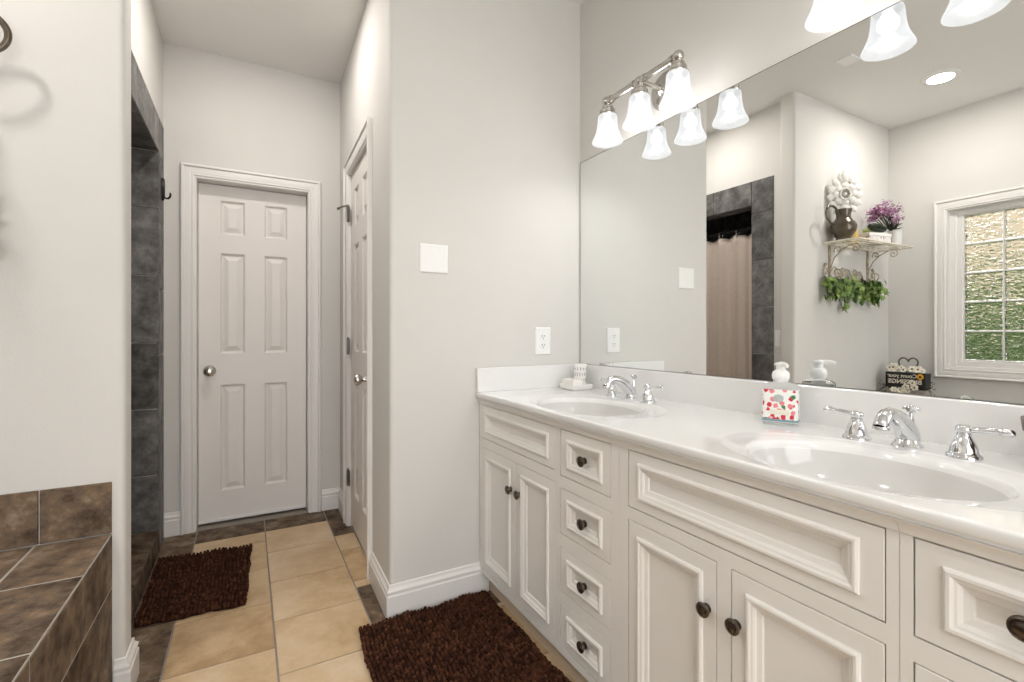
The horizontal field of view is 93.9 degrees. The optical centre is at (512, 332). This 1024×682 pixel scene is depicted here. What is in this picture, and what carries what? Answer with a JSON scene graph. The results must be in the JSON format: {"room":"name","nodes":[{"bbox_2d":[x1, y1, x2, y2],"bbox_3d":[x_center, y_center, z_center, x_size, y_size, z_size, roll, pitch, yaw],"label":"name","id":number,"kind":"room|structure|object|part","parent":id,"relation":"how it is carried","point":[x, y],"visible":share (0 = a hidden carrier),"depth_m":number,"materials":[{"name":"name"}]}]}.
{"room":"bathroom","nodes":[
{"label":"bathroom","id":0,"kind":"room"},
{"bbox_2d":[131,0,162,534],"bbox_3d":[-1.667,-0.207,2.060,0.110,2.794,1.270,0,0,-29],"label":"wall","id":1,"kind":"structure","parent":0,"point":[146,38],"depth_m":2.27,"materials":[{"name":"paint"}]},
{"bbox_2d":[113,637,138,681],"bbox_3d":[-1.261,1.065,1.536,0.092,0.130,0.200,0,0,-29],"label":"baseboard","id":2,"kind":"structure","parent":1,"relation":"attached to","point":[126,668],"depth_m":1.48,"materials":[{"name":"paint"}]},
{"bbox_2d":[131,50,163,547],"bbox_3d":[-1.676,0.010,2.076,0.128,2.236,1.129,0,0,-29],"label":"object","id":3,"kind":"structure","parent":1,"relation":"attached to","point":[147,130],"depth_m":2.44,"materials":[{"name":"grey tile"}]},
{"bbox_2d":[161,178,171,200],"bbox_3d":[-1.843,-0.760,2.552,0.043,0.120,0.040,0,0,-29],"label":"robe hook","id":4,"kind":"object","parent":1,"relation":"attached to","point":[163,179],"visible":1,"depth_m":2.54,"materials":[{"name":"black metal"}]},
{"bbox_3d":[-1.855,-0.760,2.545,0.014,0.120,0.040,0,0,-29],"label":"plate","id":5,"kind":"part","parent":4,"relation":"part of","materials":[{"name":"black metal"}]},
{"bbox_2d":[163,42,339,512],"bbox_3d":[-1.608,-0.207,2.905,1.053,2.794,0.150,0,0,-29],"label":"wall","id":6,"kind":"structure","parent":0,"point":[219,111],"depth_m":2.84,"materials":[{"name":"paint"}]},
{"bbox_2d":[164,511,180,537],"bbox_3d":[-1.888,1.065,2.655,0.080,0.130,0.016,0,0,-29],"label":"baseboard","id":7,"kind":"structure","parent":6,"relation":"attached to","point":[172,520],"depth_m":2.65,"materials":[{"name":"paint"}]},
{"bbox_2d":[181,162,320,534],"bbox_3d":[-1.559,0.091,2.899,0.731,2.078,0.138,0,0,-29],"label":"door","id":8,"kind":"structure","parent":6,"relation":"in","point":[251,241],"depth_m":2.90,"materials":[{"name":"paint"}]},
{"bbox_3d":[-1.761,0.227,2.783,0.066,0.066,0.073,0,0,-29],"label":"knob","id":9,"kind":"part","parent":8,"relation":"part of","materials":[{"name":"silver metal"}]},
{"bbox_2d":[0,0,579,681],"bbox_3d":[-1.080,-0.207,1.784,3.220,2.794,0.425,0,0,-29],"label":"wall","id":10,"kind":"structure","parent":0,"point":[475,104],"depth_m":1.94,"materials":[{"name":"paint"}]},
{"bbox_2d":[0,482,111,550],"bbox_3d":[-1.756,0.533,1.161,1.225,0.154,0.008,0,0,-29],"label":"tile backsplash","id":11,"kind":"structure","parent":10,"relation":"attached to","point":[73,512],"depth_m":1.39,"materials":[{"name":"brown tile"}]},
{"bbox_2d":[369,551,488,618],"bbox_3d":[-0.384,1.065,2.140,0.446,0.130,0.360,0,0,-29],"label":"baseboard","id":12,"kind":"structure","parent":10,"relation":"attached to","point":[431,590],"depth_m":1.98,"materials":[{"name":"paint"}]},
{"bbox_2d":[419,243,447,273],"bbox_3d":[-0.324,-0.305,1.982,0.122,0.118,0.008,0,0,-29],"label":"blank plate","id":13,"kind":"object","parent":10,"relation":"attached to","point":[433,258],"visible":1,"depth_m":1.98,"materials":[{"name":"white plastic"}]},
{"bbox_2d":[535,327,549,354],"bbox_3d":[0.144,0.041,2.240,0.084,0.128,0.009,0,0,-29],"label":"power outlet","id":14,"kind":"object","parent":10,"relation":"attached to","point":[542,334],"visible":1,"depth_m":2.24,"materials":[{"name":"white plastic"}]},
{"bbox_3d":[-1.745,-0.491,1.039,0.776,0.272,0.232,0,0,-29],"label":"wall shelf","id":15,"kind":"object","parent":10,"relation":"attached to","visible":0},
{"bbox_2d":[0,16,12,51],"bbox_3d":[-1.491,-0.747,1.234,0.157,0.240,0.255,0,0,32],"label":"pitcher","id":16,"kind":"object","parent":15,"relation":"on","point":[5,43],"visible":1,"depth_m":1.29,"materials":[{"name":"grey metal"}]},
{"bbox_2d":[131,507,575,681],"bbox_3d":[-0.408,1.160,0.571,3.220,0.060,5.395,0,0,-29],"label":"floor","id":17,"kind":"structure","parent":0,"point":[310,593],"depth_m":1.89,"materials":[{"name":"tile"}]},
{"bbox_2d":[0,534,111,681],"bbox_3d":[-0.917,0.872,-0.354,1.230,0.517,3.470,0,0,-29],"label":"tub deck","id":18,"kind":"object","parent":17,"relation":"on","point":[56,598],"visible":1,"depth_m":1.17,"materials":[{"name":"tile"}]},
{"bbox_2d":[131,530,159,620],"bbox_3d":[-1.679,1.075,2.083,0.130,0.115,0.806,0,0,-29],"label":"shower curb","id":19,"kind":"object","parent":17,"relation":"on","point":[145,547],"visible":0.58,"depth_m":2.18,"materials":[{"name":"brown tile"}]},
{"bbox_2d":[134,543,252,628],"bbox_3d":[-1.417,1.116,2.164,0.414,0.027,0.635,0,0,-26],"label":"bath mat","id":20,"kind":"object","parent":17,"relation":"on","point":[180,587],"visible":1,"depth_m":2.10,"materials":[{"name":"brown fabric"}]},
{"bbox_2d":[358,590,571,681],"bbox_3d":[-0.139,1.116,1.519,0.590,0.029,0.961,0,0,-29],"label":"bath mat","id":21,"kind":"object","parent":17,"relation":"on","point":[465,638],"visible":1,"depth_m":1.69,"materials":[{"name":"brown fabric"}]},
{"bbox_2d":[476,398,568,673],"bbox_3d":[0.224,0.708,1.944,0.551,0.844,0.598,0,0,-29],"label":"vanity cabinet","id":22,"kind":"object","parent":17,"relation":"on","point":[519,449],"visible":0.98,"depth_m":1.76,"materials":[{"name":"paint"}]},
{"bbox_3d":[-0.056,0.751,1.937,0.023,0.518,0.289,0,0,-29],"label":"door","id":23,"kind":"part","parent":22,"relation":"part of","materials":[{"name":"paint"}]},
{"bbox_3d":[-0.015,0.602,1.830,0.024,0.033,0.033,0,0,-29],"label":"knob","id":24,"kind":"part","parent":22,"relation":"part of","materials":[{"name":"brown metal"}]},
{"bbox_3d":[0.018,0.602,1.771,0.024,0.033,0.033,0,0,-29],"label":"knob","id":25,"kind":"part","parent":22,"relation":"part of","materials":[{"name":"brown metal"}]},
{"bbox_3d":[-0.004,0.297,1.817,0.017,0.022,0.598,0,0,-29],"label":"cove moulding","id":26,"kind":"part","parent":22,"relation":"part of","materials":[{"name":"paint"}]},
{"bbox_3d":[0.081,0.751,1.688,0.023,0.518,0.255,0,0,-29],"label":"door","id":27,"kind":"part","parent":22,"relation":"part of","materials":[{"name":"paint"}]},
{"bbox_2d":[554,420,618,681],"bbox_3d":[0.441,0.708,1.553,0.551,0.844,0.294,0,0,-29],"label":"vanity cabinet","id":28,"kind":"object","parent":17,"relation":"on","point":[588,460],"visible":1,"depth_m":1.42,"materials":[{"name":"paint"}]},
{"bbox_3d":[0.207,0.386,1.429,0.024,0.033,0.033,0,0,-29],"label":"knob","id":29,"kind":"part","parent":28,"relation":"part of","materials":[{"name":"brown metal"}]},
{"bbox_3d":[0.207,0.574,1.429,0.024,0.033,0.033,0,0,-29],"label":"knob","id":30,"kind":"part","parent":28,"relation":"part of","materials":[{"name":"brown metal"}]},
{"bbox_3d":[0.207,0.761,1.429,0.024,0.033,0.033,0,0,-29],"label":"knob","id":31,"kind":"part","parent":28,"relation":"part of","materials":[{"name":"brown metal"}]},
{"bbox_3d":[0.207,0.939,1.429,0.024,0.033,0.033,0,0,-29],"label":"knob","id":32,"kind":"part","parent":28,"relation":"part of","materials":[{"name":"brown metal"}]},
{"bbox_3d":[0.219,0.386,1.440,0.023,0.148,0.242,0,0,-29],"label":"drawer","id":33,"kind":"part","parent":28,"relation":"part of","materials":[{"name":"paint"}]},
{"bbox_3d":[0.219,0.574,1.440,0.023,0.144,0.242,0,0,-29],"label":"drawer","id":34,"kind":"part","parent":28,"relation":"part of","materials":[{"name":"paint"}]},
{"bbox_3d":[0.219,0.761,1.440,0.023,0.139,0.242,0,0,-29],"label":"drawer","id":35,"kind":"part","parent":28,"relation":"part of","materials":[{"name":"paint"}]},
{"bbox_3d":[0.219,0.939,1.440,0.023,0.138,0.242,0,0,-29],"label":"drawer","id":36,"kind":"part","parent":28,"relation":"part of","materials":[{"name":"paint"}]},
{"bbox_3d":[0.213,0.297,1.426,0.017,0.022,0.294,0,0,-29],"label":"cove moulding","id":37,"kind":"part","parent":28,"relation":"part of","materials":[{"name":"paint"}]},
{"bbox_2d":[615,438,899,681],"bbox_3d":[0.667,0.708,1.144,0.551,0.844,0.638,0,0,-29],"label":"vanity cabinet","id":38,"kind":"object","parent":17,"relation":"on","point":[725,575],"visible":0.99,"depth_m":0.97,"materials":[{"name":"paint"}]},
{"bbox_3d":[0.378,0.753,1.153,0.023,0.514,0.271,0,0,-29],"label":"door","id":39,"kind":"part","parent":38,"relation":"part of","materials":[{"name":"paint"}]},
{"bbox_3d":[0.419,0.606,1.047,0.024,0.033,0.033,0,0,-29],"label":"knob","id":40,"kind":"part","parent":38,"relation":"part of","materials":[{"name":"brown metal"}]},
{"bbox_3d":[0.455,0.604,0.983,0.024,0.033,0.033,0,0,-29],"label":"knob","id":41,"kind":"part","parent":38,"relation":"part of","materials":[{"name":"brown metal"}]},
{"bbox_2d":[475,364,1023,553],"bbox_3d":[0.532,0.271,1.408,0.563,0.235,1.838,0,0,-29],"label":"countertop","id":42,"kind":"structure","parent":38,"relation":"on","point":[717,421],"depth_m":1.13,"materials":[{"name":"stone"}]},
{"bbox_2d":[560,383,592,389],"bbox_3d":[0.293,0.247,2.191,0.120,0.024,0.114,0,0,-29],"label":"soap tray","id":43,"kind":"object","parent":42,"relation":"on","point":[587,386],"visible":0.83,"depth_m":2.15,"materials":[{"name":"white ceramic"}]},
{"bbox_2d":[562,378,581,384],"bbox_3d":[0.273,0.228,2.180,0.050,0.034,0.084,0,0,-29],"label":"soap bar","id":44,"kind":"object","parent":43,"relation":"on","point":[569,381],"visible":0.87,"depth_m":2.15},
{"bbox_2d":[573,363,586,384],"bbox_3d":[0.314,0.196,2.215,0.065,0.098,0.065,0,0,-29],"label":"tumbler","id":45,"kind":"object","parent":43,"relation":"on","point":[580,370],"visible":0.86,"depth_m":2.19,"materials":[{"name":"white ceramic"}]},
{"bbox_2d":[599,374,663,402],"bbox_3d":[0.416,0.212,1.845,0.169,0.096,0.354,0,0,-29],"label":"faucet","id":46,"kind":"object","parent":42,"relation":"on","point":[629,389],"visible":1,"depth_m":1.83,"materials":[{"name":"silver metal"}]},
{"bbox_3d":[0.406,0.234,1.954,0.059,0.052,0.059,0,0,-29],"label":"handle","id":47,"kind":"part","parent":46,"relation":"part of","materials":[{"name":"silver metal"}]},
{"bbox_3d":[0.413,0.212,1.843,0.162,0.096,0.060,0,0,-29],"label":"spout","id":48,"kind":"part","parent":46,"relation":"part of","materials":[{"name":"silver metal"}]},
{"bbox_3d":[0.476,0.206,1.878,0.029,0.082,0.029,0,0,16],"label":"lift rod","id":49,"kind":"part","parent":46,"relation":"part of","materials":[{"name":"silver metal"}]},
{"bbox_3d":[0.503,0.234,1.779,0.059,0.052,0.059,0,0,-29],"label":"handle","id":50,"kind":"part","parent":46,"relation":"part of","materials":[{"name":"silver metal"}]},
{"bbox_3d":[0.518,0.199,1.752,0.031,0.022,0.092,0,0,-29],"label":"lever","id":51,"kind":"part","parent":46,"relation":"part of","materials":[{"name":"silver metal"}]},
{"bbox_2d":[762,362,799,425],"bbox_3d":[0.761,0.171,1.359,0.090,0.176,0.068,0,0,37],"label":"soap dispenser","id":52,"kind":"object","parent":42,"relation":"on","point":[780,397],"visible":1,"depth_m":1.34,"materials":[{"name":"white plastic"}]},
{"bbox_2d":[763,381,798,425],"bbox_3d":[0.765,0.199,1.364,0.088,0.120,0.054,0,0,37],"label":"bottle","id":53,"kind":"object","parent":52,"relation":"attached to","point":[780,398],"depth_m":1.34,"materials":[{"name":"multicoloured plastic"}]},
{"bbox_2d":[823,404,1016,460],"bbox_3d":[0.851,0.212,1.060,0.169,0.096,0.354,0,0,-29],"label":"faucet","id":54,"kind":"object","parent":42,"relation":"on","point":[962,446],"visible":1,"depth_m":1.04,"materials":[{"name":"silver metal"}]},
{"bbox_3d":[0.826,0.199,1.196,0.031,0.022,0.092,0,0,-29],"label":"lever","id":55,"kind":"part","parent":54,"relation":"part of","materials":[{"name":"silver metal"}]},
{"bbox_3d":[0.841,0.234,1.169,0.059,0.052,0.059,0,0,-29],"label":"handle","id":56,"kind":"part","parent":54,"relation":"part of","materials":[{"name":"silver metal"}]},
{"bbox_3d":[0.848,0.212,1.059,0.162,0.096,0.060,0,0,-29],"label":"spout","id":57,"kind":"part","parent":54,"relation":"part of","materials":[{"name":"silver metal"}]},
{"bbox_3d":[0.911,0.206,1.094,0.029,0.082,0.029,0,0,16],"label":"lift rod","id":58,"kind":"part","parent":54,"relation":"part of","materials":[{"name":"silver metal"}]},
{"bbox_3d":[0.938,0.234,0.994,0.059,0.052,0.059,0,0,-29],"label":"handle","id":59,"kind":"part","parent":54,"relation":"part of","materials":[{"name":"silver metal"}]},
{"bbox_3d":[0.953,0.199,0.967,0.031,0.022,0.092,0,0,-29],"label":"lever","id":60,"kind":"part","parent":54,"relation":"part of","materials":[{"name":"silver metal"}]},
{"bbox_2d":[1020,415,1023,430],"bbox_3d":[1.032,0.211,0.871,0.147,0.097,0.147,0,0,-29],"label":"bowl","id":61,"kind":"object","parent":42,"relation":"on","point":[1022,417],"visible":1,"depth_m":0.91,"materials":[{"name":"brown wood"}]},
{"bbox_3d":[0.439,0.297,1.018,0.017,0.022,0.638,0,0,-29],"label":"cove moulding","id":62,"kind":"part","parent":38,"relation":"part of","materials":[{"name":"paint"}]},
{"bbox_3d":[0.528,0.753,0.881,0.023,0.514,0.274,0,0,-29],"label":"door","id":63,"kind":"part","parent":38,"relation":"part of","materials":[{"name":"paint"}]},
{"bbox_2d":[895,518,1023,681],"bbox_3d":[0.892,0.708,0.739,0.551,0.844,0.287,0,0,-29],"label":"vanity cabinet","id":64,"kind":"object","parent":17,"relation":"on","point":[962,598],"visible":0.99,"depth_m":0.68,"materials":[{"name":"paint"}]},
{"bbox_3d":[0.671,0.574,0.624,0.023,0.144,0.237,0,0,-29],"label":"drawer","id":65,"kind":"part","parent":64,"relation":"part of","materials":[{"name":"paint"}]},
{"bbox_3d":[0.664,0.297,0.612,0.017,0.022,0.287,0,0,-29],"label":"cove moulding","id":66,"kind":"part","parent":64,"relation":"part of","materials":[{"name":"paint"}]},
{"bbox_3d":[0.659,0.380,0.615,0.024,0.033,0.033,0,0,-29],"label":"knob","id":67,"kind":"part","parent":64,"relation":"part of","materials":[{"name":"brown metal"}]},
{"bbox_2d":[340,0,369,491],"bbox_3d":[-0.848,-0.207,2.739,0.141,2.794,1.119,0,0,-28],"label":"wall","id":68,"kind":"structure","parent":0,"point":[355,82],"depth_m":2.80,"materials":[{"name":"paint"}]},
{"bbox_2d":[322,487,342,517],"bbox_3d":[-1.098,1.065,2.955,0.113,0.130,0.255,0,0,-29],"label":"baseboard","id":69,"kind":"structure","parent":68,"relation":"attached to","point":[332,498],"depth_m":3.05,"materials":[{"name":"paint"}]},
{"bbox_2d":[337,117,371,579],"bbox_3d":[-0.790,0.072,2.536,0.178,2.115,0.742,0,0,-28],"label":"door","id":70,"kind":"structure","parent":68,"relation":"in","point":[357,169],"depth_m":2.55,"materials":[{"name":"paint"}]},
{"bbox_3d":[-0.724,0.227,2.301,0.073,0.066,0.066,0,0,-28],"label":"knob","id":71,"kind":"part","parent":70,"relation":"part of","materials":[{"name":"silver metal"}]},
{"bbox_2d":[151,0,584,83],"bbox_3d":[-0.408,-1.654,0.571,3.220,0.100,5.395,0,0,-29],"label":"ceiling","id":72,"kind":"structure","parent":0,"point":[310,38],"depth_m":2.54,"materials":[{"name":"paint"}]},
{"bbox_2d":[580,0,1023,592],"bbox_3d":[1.308,-0.207,0.693,0.100,2.794,3.944,0,0,-29],"label":"wall","id":73,"kind":"structure","parent":0,"point":[724,43],"depth_m":1.78,"materials":[{"name":"paint"}]},
{"bbox_2d":[592,50,696,147],"bbox_3d":[0.513,-0.896,1.816,0.206,0.240,0.488,0,0,-29],"label":"vanity light","id":74,"kind":"object","parent":73,"relation":"attached to","point":[672,93],"visible":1,"depth_m":1.77,"materials":[{"name":"white glass"}]},
{"bbox_2d":[598,103,616,115],"bbox_3d":[0.389,-0.911,1.956,0.074,0.058,0.074,0,0,-29],"label":"socket","id":75,"kind":"object","parent":74,"relation":"attached to","point":[607,109],"depth_m":1.93,"materials":[{"name":"silver metal"}]},
{"bbox_3d":[0.389,-0.832,1.956,0.124,0.112,0.124,0,0,-29],"label":"lamp shade","id":76,"kind":"part","parent":74,"relation":"part of","materials":[{"name":"white glass"}]},
{"bbox_2d":[629,83,649,96],"bbox_3d":[0.477,-0.911,1.796,0.074,0.058,0.074,0,0,-29],"label":"socket","id":77,"kind":"object","parent":74,"relation":"attached to","point":[637,89],"depth_m":1.77,"materials":[{"name":"silver metal"}]},
{"bbox_3d":[0.477,-0.832,1.796,0.124,0.112,0.124,0,0,-29],"label":"lamp shade","id":78,"kind":"part","parent":74,"relation":"part of","materials":[{"name":"white glass"}]},
{"bbox_3d":[0.516,-0.942,1.818,0.125,0.036,0.035,0,0,-29],"label":"arm","id":79,"kind":"part","parent":74,"relation":"part of","materials":[{"name":"silver metal"}]},
{"bbox_2d":[666,59,688,74],"bbox_3d":[0.566,-0.911,1.637,0.074,0.058,0.074,0,0,-29],"label":"socket","id":80,"kind":"object","parent":74,"relation":"attached to","point":[674,66],"depth_m":1.61,"materials":[{"name":"silver metal"}]},
{"bbox_3d":[0.566,-0.832,1.637,0.124,0.112,0.124,0,0,-29],"label":"lamp shade","id":81,"kind":"part","parent":74,"relation":"part of","materials":[{"name":"white glass"}]},
{"bbox_2d":[580,0,1023,403],"bbox_3d":[0.782,-0.338,1.534,0.004,0.978,1.849,0,0,-29],"label":"wall mirror","id":82,"kind":"object","parent":73,"relation":"attached to","point":[848,212],"visible":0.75,"depth_m":1.32,"materials":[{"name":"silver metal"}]},
{"bbox_2d":[586,364,1023,456],"bbox_3d":[0.768,0.216,1.539,0.022,0.126,1.837,0,0,-29],"label":"backsplash","id":83,"kind":"structure","parent":73,"relation":"attached to","point":[936,420],"depth_m":1.29,"materials":[{"name":"stone"}]},
{"bbox_2d":[805,0,863,32],"bbox_3d":[0.931,-0.910,1.062,0.206,0.240,0.488,0,0,-29],"label":"vanity light","id":84,"kind":"object","parent":73,"relation":"attached to","point":[825,15],"visible":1,"depth_m":1.24,"materials":[{"name":"white glass"}]}
]}

